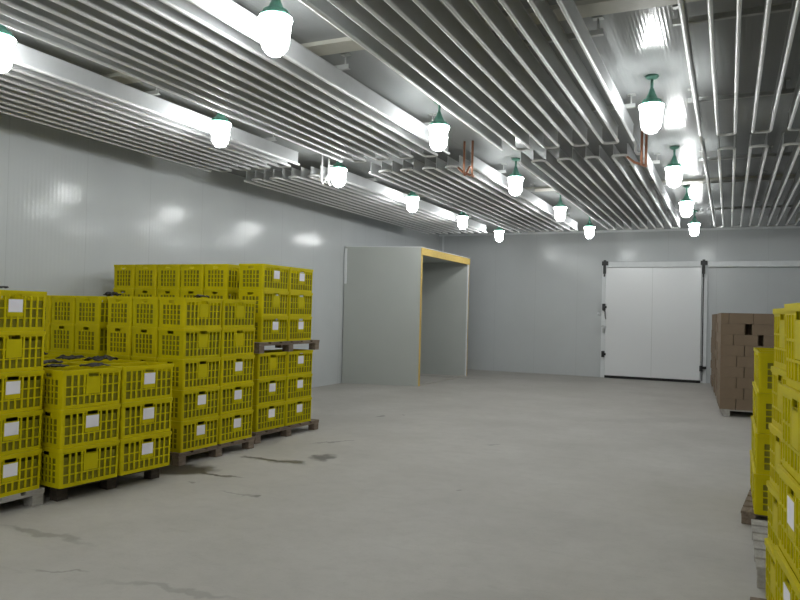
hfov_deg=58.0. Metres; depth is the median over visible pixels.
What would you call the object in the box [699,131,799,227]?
coil
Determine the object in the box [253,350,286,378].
plastic crate
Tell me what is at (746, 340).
carton
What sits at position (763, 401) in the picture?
plastic crate
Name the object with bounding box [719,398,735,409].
carton
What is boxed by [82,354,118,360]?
plastic film
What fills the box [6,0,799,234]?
ceiling
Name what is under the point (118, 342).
plastic crate
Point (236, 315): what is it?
plastic crate
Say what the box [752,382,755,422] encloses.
plastic crate
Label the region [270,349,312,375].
plastic crate
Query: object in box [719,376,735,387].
carton
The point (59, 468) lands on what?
plastic crate
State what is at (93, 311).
plastic crate
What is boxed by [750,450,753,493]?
plastic crate
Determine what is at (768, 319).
carton
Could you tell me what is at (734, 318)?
carton
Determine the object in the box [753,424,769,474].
plastic crate
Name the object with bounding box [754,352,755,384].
basket
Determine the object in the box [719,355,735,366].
carton
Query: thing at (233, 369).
plastic crate
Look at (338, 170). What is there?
ceiling lamp
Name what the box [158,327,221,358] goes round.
plastic crate
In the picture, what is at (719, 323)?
carton
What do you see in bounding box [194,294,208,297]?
plastic film
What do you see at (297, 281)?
plastic crate
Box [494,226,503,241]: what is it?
ceiling lamp
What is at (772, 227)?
trim
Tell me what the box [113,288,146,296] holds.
plastic crate
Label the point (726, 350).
carton
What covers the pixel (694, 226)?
ceiling lamp
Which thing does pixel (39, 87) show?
coil
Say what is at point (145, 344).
plastic crate
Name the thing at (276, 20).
ceiling lamp
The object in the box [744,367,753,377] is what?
carton
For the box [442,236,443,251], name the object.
trim
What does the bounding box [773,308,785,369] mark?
plastic crate
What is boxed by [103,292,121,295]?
plastic film
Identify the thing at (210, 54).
coil
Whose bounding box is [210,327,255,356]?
plastic crate
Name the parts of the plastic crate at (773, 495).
label plate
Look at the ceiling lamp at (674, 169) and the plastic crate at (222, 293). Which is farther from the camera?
the ceiling lamp at (674, 169)
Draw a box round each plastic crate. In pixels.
[0,290,46,330]
[0,331,45,372]
[0,370,44,414]
[0,409,42,455]
[0,448,41,497]
[28,295,86,322]
[32,323,86,349]
[39,440,119,488]
[41,403,120,448]
[42,365,121,409]
[43,362,89,375]
[44,355,87,359]
[50,323,106,351]
[50,351,73,354]
[51,295,107,323]
[55,358,114,361]
[72,359,145,366]
[74,352,106,356]
[75,296,120,324]
[75,324,119,353]
[106,325,144,355]
[106,354,143,360]
[107,296,145,325]
[109,362,173,402]
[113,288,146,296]
[114,265,135,287]
[117,431,171,475]
[118,397,172,438]
[131,356,169,362]
[132,326,192,357]
[133,297,193,326]
[134,288,168,302]
[135,264,166,288]
[157,264,193,288]
[157,289,192,296]
[157,357,220,389]
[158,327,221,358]
[159,297,222,327]
[170,415,218,452]
[171,386,219,421]
[180,264,217,288]
[180,289,229,297]
[204,264,253,289]
[204,289,252,305]
[205,355,254,385]
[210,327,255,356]
[211,299,255,327]
[217,409,252,443]
[218,382,253,414]
[238,290,288,315]
[239,264,289,290]
[241,316,287,341]
[252,376,285,405]
[252,401,285,431]
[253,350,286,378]
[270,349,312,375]
[274,292,312,315]
[274,316,311,340]
[275,267,312,292]
[284,397,311,425]
[285,373,312,400]
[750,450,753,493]
[751,416,754,459]
[751,461,769,515]
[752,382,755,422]
[753,347,773,384]
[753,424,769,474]
[754,387,771,433]
[756,350,773,393]
[764,538,775,599]
[766,480,778,548]
[769,423,782,492]
[771,366,785,431]
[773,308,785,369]
[774,545,799,599]
[777,465,799,581]
[781,384,799,483]
[784,303,799,390]
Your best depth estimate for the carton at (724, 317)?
11.99 m
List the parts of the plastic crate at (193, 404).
label plate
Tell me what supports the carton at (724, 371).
on the carton at (724, 382)
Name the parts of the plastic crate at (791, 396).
label plate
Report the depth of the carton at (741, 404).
11.85 m
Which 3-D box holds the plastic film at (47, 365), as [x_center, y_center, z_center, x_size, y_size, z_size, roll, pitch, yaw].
[-2.843,0.540,5.955,0.128,0.035,0.168,1,-1,25]
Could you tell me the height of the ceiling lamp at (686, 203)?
0.552 m
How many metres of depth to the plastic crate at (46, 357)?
7.40 m
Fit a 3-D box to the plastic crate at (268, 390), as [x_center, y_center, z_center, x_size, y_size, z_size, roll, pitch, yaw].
[-1.725,1.108,8.918,0.374,0.312,0.572,1,-1,28]
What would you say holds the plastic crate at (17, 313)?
on the plastic crate at (22, 352)
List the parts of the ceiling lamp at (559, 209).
globe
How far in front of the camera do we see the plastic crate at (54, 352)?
8.05 m
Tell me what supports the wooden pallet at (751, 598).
on the floor
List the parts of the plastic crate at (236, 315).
label plate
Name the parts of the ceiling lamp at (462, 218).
globe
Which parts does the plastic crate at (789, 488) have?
label plate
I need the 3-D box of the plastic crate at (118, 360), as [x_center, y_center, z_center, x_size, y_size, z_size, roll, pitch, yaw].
[-2.732,0.735,6.753,0.374,0.312,0.572,1,-1,30]
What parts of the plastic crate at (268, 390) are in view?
label plate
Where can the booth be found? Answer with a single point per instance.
(405, 314)
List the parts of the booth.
panel, roof panel, panel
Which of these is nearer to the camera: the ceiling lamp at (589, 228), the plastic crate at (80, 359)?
the plastic crate at (80, 359)
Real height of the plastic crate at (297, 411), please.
0.312 m
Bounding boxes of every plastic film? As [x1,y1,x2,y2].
[43,359,62,363]
[43,364,68,367]
[55,355,85,359]
[79,362,109,366]
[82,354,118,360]
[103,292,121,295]
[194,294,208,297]
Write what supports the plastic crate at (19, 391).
on the plastic crate at (20, 432)
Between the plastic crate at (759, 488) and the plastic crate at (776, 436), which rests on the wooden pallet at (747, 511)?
the plastic crate at (759, 488)
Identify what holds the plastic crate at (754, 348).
on the plastic crate at (753, 383)
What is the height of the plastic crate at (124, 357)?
0.312 m
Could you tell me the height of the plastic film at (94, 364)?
0.033 m
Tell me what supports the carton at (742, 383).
on the carton at (747, 393)
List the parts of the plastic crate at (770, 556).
label plate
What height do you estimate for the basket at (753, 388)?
0.294 m
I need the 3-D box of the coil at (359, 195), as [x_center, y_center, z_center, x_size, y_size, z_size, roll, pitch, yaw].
[-0.180,-1.822,14.419,1.721,0.485,7.856,1,-1,25]
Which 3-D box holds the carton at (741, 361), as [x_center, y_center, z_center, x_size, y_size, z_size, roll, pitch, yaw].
[5.792,1.022,12.009,0.356,0.176,0.356,1,-1,22]
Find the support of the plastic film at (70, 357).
on the plastic crate at (80, 359)
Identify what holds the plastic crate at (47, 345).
on the plastic crate
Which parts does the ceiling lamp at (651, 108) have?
globe, mounting plate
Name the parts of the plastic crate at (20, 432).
label plate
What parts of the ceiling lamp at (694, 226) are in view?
globe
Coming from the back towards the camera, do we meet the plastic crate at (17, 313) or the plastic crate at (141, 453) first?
the plastic crate at (141, 453)
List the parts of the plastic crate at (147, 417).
label plate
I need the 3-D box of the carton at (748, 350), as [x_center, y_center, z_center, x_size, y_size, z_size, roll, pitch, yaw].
[5.903,0.847,11.969,0.356,0.176,0.356,1,-1,22]
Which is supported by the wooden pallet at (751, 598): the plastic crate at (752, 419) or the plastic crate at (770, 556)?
the plastic crate at (770, 556)
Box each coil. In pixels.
[0,0,449,162]
[0,42,299,171]
[244,154,486,234]
[299,0,635,150]
[369,141,577,231]
[519,128,680,229]
[673,0,799,135]
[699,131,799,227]
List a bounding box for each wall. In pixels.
[0,112,439,387]
[439,228,799,382]
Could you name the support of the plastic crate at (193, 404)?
on the plastic crate at (190, 435)
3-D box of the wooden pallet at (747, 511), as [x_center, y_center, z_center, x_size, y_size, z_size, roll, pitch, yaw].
[3.483,1.732,5.884,1.180,0.102,1.160,1,-1,30]
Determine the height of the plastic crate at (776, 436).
0.312 m
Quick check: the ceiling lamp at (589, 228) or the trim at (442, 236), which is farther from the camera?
the trim at (442, 236)
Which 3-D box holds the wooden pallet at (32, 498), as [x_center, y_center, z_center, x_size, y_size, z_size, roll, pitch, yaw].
[-3.628,1.539,5.450,1.180,0.130,1.220,1,-1,25]
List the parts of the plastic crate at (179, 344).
label plate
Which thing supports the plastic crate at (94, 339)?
on the plastic crate at (75, 353)
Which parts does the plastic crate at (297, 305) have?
label plate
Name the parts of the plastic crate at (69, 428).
label plate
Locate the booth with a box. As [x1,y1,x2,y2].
[342,246,470,385]
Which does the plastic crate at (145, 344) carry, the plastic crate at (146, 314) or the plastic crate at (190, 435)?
the plastic crate at (146, 314)
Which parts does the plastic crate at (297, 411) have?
label plate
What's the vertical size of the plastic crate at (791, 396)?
0.312 m
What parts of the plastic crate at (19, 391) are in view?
label plate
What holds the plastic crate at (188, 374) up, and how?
on the plastic crate at (193, 404)
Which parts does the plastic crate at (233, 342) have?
label plate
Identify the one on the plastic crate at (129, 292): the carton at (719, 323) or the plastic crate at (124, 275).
the plastic crate at (124, 275)
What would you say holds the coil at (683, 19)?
hanging from the ceiling
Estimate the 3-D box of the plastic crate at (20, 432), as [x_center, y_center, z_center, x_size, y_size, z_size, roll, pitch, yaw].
[-3.128,1.019,5.574,0.374,0.312,0.572,1,-1,25]
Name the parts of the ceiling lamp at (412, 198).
globe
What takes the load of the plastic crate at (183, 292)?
on the plastic crate
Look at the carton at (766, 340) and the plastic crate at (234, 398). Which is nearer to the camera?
the plastic crate at (234, 398)
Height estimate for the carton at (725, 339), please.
0.176 m
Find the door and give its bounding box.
[597,259,799,382]
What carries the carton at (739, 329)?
on the carton at (725, 339)
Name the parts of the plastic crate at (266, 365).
label plate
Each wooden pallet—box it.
[0,487,44,506]
[49,467,159,501]
[170,436,254,465]
[252,419,318,443]
[254,339,319,353]
[721,409,752,416]
[741,488,767,524]
[750,597,766,599]
[751,519,767,588]
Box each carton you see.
[719,323,746,333]
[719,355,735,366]
[719,365,743,377]
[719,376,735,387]
[719,387,743,398]
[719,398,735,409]
[720,313,728,323]
[720,323,744,334]
[720,334,732,344]
[720,345,743,355]
[729,313,752,323]
[733,334,757,345]
[735,399,752,410]
[736,356,753,367]
[736,378,753,388]
[743,389,752,399]
[744,345,768,356]
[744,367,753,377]
[746,334,760,344]
[747,324,765,334]
[750,324,773,335]
[753,314,773,324]
[761,335,773,346]
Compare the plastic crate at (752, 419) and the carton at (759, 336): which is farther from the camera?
the carton at (759, 336)
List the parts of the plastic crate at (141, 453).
label plate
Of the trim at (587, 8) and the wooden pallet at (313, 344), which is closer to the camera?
the trim at (587, 8)
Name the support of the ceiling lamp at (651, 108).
hanging from the ceiling
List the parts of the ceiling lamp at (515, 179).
globe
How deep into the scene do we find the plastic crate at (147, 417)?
6.45 m
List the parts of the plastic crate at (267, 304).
label plate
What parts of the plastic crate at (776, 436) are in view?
label plate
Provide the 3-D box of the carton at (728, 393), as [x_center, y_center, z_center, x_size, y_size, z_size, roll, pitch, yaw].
[5.547,1.550,12.092,0.356,0.176,0.356,1,-1,22]
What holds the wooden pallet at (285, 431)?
on the floor
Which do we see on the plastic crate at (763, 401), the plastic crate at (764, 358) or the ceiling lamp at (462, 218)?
the plastic crate at (764, 358)
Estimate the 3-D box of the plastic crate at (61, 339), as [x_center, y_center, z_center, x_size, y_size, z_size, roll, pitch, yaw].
[-3.673,0.425,8.324,0.374,0.312,0.572,1,-1,25]
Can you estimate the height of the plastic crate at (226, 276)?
0.312 m
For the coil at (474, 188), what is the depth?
11.89 m
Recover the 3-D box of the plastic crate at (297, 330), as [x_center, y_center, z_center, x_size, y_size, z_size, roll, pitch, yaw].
[-1.453,0.367,9.443,0.374,0.312,0.572,1,-1,25]
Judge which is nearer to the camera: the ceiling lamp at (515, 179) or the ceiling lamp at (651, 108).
the ceiling lamp at (651, 108)
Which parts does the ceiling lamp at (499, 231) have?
globe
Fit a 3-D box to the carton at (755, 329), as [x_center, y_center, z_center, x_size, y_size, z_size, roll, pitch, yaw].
[6.010,0.493,11.937,0.356,0.176,0.356,1,-1,21]
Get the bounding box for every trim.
[102,0,701,83]
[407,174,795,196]
[439,226,799,235]
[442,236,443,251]
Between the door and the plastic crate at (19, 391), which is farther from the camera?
the door
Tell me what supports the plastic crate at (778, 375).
on the plastic crate at (776, 436)
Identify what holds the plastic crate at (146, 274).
on the plastic crate at (138, 291)
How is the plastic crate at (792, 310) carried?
on the plastic crate at (791, 396)
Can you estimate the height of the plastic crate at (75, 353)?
0.312 m
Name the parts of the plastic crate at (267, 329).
label plate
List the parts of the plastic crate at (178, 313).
label plate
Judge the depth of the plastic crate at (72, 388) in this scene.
5.90 m
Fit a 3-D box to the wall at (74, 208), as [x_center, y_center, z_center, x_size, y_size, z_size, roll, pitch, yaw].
[-4.481,-0.307,9.051,0.120,3.900,26.970,1,-1,25]
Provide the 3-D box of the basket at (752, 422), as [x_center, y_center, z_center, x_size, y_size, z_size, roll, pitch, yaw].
[3.273,1.222,6.292,0.369,0.294,0.567,1,-1,25]
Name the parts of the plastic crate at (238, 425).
label plate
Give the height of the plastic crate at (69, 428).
0.312 m
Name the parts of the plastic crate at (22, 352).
label plate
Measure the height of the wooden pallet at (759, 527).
0.130 m
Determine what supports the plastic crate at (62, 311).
on the plastic crate at (61, 339)
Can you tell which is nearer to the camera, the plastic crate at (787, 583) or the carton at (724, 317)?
the plastic crate at (787, 583)
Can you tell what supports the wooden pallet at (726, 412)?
on the floor
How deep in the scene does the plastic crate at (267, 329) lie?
8.77 m
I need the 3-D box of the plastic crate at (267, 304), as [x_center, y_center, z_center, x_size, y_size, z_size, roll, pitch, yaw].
[-1.685,0.040,8.925,0.374,0.312,0.572,1,-1,25]
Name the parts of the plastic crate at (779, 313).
label plate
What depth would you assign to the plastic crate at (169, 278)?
9.20 m
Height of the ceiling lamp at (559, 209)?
0.553 m
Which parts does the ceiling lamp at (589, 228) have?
globe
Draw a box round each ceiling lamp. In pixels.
[0,24,15,73]
[209,112,230,147]
[258,0,292,57]
[331,161,346,187]
[406,191,418,212]
[428,101,449,151]
[457,211,467,229]
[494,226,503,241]
[508,158,523,195]
[554,192,565,221]
[584,215,594,238]
[638,74,664,133]
[665,146,683,187]
[679,185,693,217]
[688,210,699,236]
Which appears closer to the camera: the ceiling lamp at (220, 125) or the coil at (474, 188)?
the ceiling lamp at (220, 125)
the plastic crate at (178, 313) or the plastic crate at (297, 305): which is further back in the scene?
the plastic crate at (297, 305)
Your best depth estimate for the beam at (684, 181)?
11.91 m
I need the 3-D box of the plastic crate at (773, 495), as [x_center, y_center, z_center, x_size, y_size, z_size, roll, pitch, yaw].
[2.088,1.140,3.623,0.374,0.312,0.572,1,-1,19]
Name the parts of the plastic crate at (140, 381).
label plate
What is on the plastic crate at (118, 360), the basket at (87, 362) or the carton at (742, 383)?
the basket at (87, 362)
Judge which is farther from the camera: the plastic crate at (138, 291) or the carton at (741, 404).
the carton at (741, 404)
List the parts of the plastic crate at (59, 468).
label plate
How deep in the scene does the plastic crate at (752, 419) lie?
6.30 m
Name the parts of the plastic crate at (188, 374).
label plate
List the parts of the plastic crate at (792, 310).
label plate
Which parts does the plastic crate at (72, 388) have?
label plate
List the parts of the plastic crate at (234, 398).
label plate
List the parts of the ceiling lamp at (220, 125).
globe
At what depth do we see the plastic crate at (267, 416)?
8.79 m
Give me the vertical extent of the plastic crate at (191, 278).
0.312 m
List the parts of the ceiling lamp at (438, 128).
globe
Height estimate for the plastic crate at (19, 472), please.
0.312 m
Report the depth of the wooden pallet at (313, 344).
9.08 m
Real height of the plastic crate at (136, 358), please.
0.312 m
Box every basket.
[64,359,93,361]
[86,361,126,366]
[750,459,751,493]
[751,421,753,459]
[753,388,754,422]
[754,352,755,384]
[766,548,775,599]
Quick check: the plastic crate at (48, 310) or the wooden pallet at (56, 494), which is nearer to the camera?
the wooden pallet at (56, 494)
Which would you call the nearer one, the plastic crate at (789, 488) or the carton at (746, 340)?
the plastic crate at (789, 488)
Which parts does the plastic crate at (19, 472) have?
label plate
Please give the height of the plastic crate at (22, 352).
0.312 m
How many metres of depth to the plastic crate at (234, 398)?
8.00 m
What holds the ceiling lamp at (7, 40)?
hanging from the ceiling
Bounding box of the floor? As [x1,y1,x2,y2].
[0,369,767,599]
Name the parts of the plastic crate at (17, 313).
label plate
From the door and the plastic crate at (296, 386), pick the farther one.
the door
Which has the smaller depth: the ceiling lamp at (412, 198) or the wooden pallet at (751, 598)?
the wooden pallet at (751, 598)
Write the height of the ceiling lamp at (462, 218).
0.552 m
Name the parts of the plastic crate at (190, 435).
label plate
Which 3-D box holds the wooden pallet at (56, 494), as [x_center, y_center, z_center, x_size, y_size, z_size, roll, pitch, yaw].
[-2.970,1.573,6.554,1.080,0.130,1.060,1,-1,30]
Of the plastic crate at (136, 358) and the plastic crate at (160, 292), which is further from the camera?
the plastic crate at (160, 292)
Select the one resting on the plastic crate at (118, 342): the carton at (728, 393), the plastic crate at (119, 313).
the plastic crate at (119, 313)
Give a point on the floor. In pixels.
(480, 484)
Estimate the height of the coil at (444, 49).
0.320 m
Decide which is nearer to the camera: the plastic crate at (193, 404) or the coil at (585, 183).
the plastic crate at (193, 404)
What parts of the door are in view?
slide rail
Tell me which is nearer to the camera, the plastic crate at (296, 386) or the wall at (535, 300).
the plastic crate at (296, 386)
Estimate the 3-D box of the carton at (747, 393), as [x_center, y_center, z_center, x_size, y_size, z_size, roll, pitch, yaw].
[5.886,1.556,11.957,0.356,0.176,0.356,1,-1,21]
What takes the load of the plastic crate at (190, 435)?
on the wooden pallet at (178, 459)
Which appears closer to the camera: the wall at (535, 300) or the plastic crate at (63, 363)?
the plastic crate at (63, 363)
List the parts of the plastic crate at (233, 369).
label plate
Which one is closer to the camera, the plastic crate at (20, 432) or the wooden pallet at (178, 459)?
the plastic crate at (20, 432)
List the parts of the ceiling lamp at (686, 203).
globe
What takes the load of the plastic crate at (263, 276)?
on the plastic crate at (267, 304)
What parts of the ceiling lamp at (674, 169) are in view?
mounting plate, globe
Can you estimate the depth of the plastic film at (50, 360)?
6.22 m
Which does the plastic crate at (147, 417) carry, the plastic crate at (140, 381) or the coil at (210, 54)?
the plastic crate at (140, 381)
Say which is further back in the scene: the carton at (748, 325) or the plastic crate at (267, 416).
the carton at (748, 325)
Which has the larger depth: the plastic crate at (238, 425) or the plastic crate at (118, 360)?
the plastic crate at (238, 425)
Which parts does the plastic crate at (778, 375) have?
label plate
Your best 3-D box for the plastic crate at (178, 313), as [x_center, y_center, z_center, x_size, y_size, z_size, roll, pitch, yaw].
[-2.203,0.135,7.605,0.374,0.312,0.572,1,-1,27]
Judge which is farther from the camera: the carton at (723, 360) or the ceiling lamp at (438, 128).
the carton at (723, 360)
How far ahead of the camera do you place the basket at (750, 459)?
6.21 m
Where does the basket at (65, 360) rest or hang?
on the plastic crate at (80, 359)
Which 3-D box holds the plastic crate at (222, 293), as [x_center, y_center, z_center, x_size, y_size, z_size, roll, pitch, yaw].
[-2.165,0.032,9.143,0.374,0.312,0.572,1,-1,25]

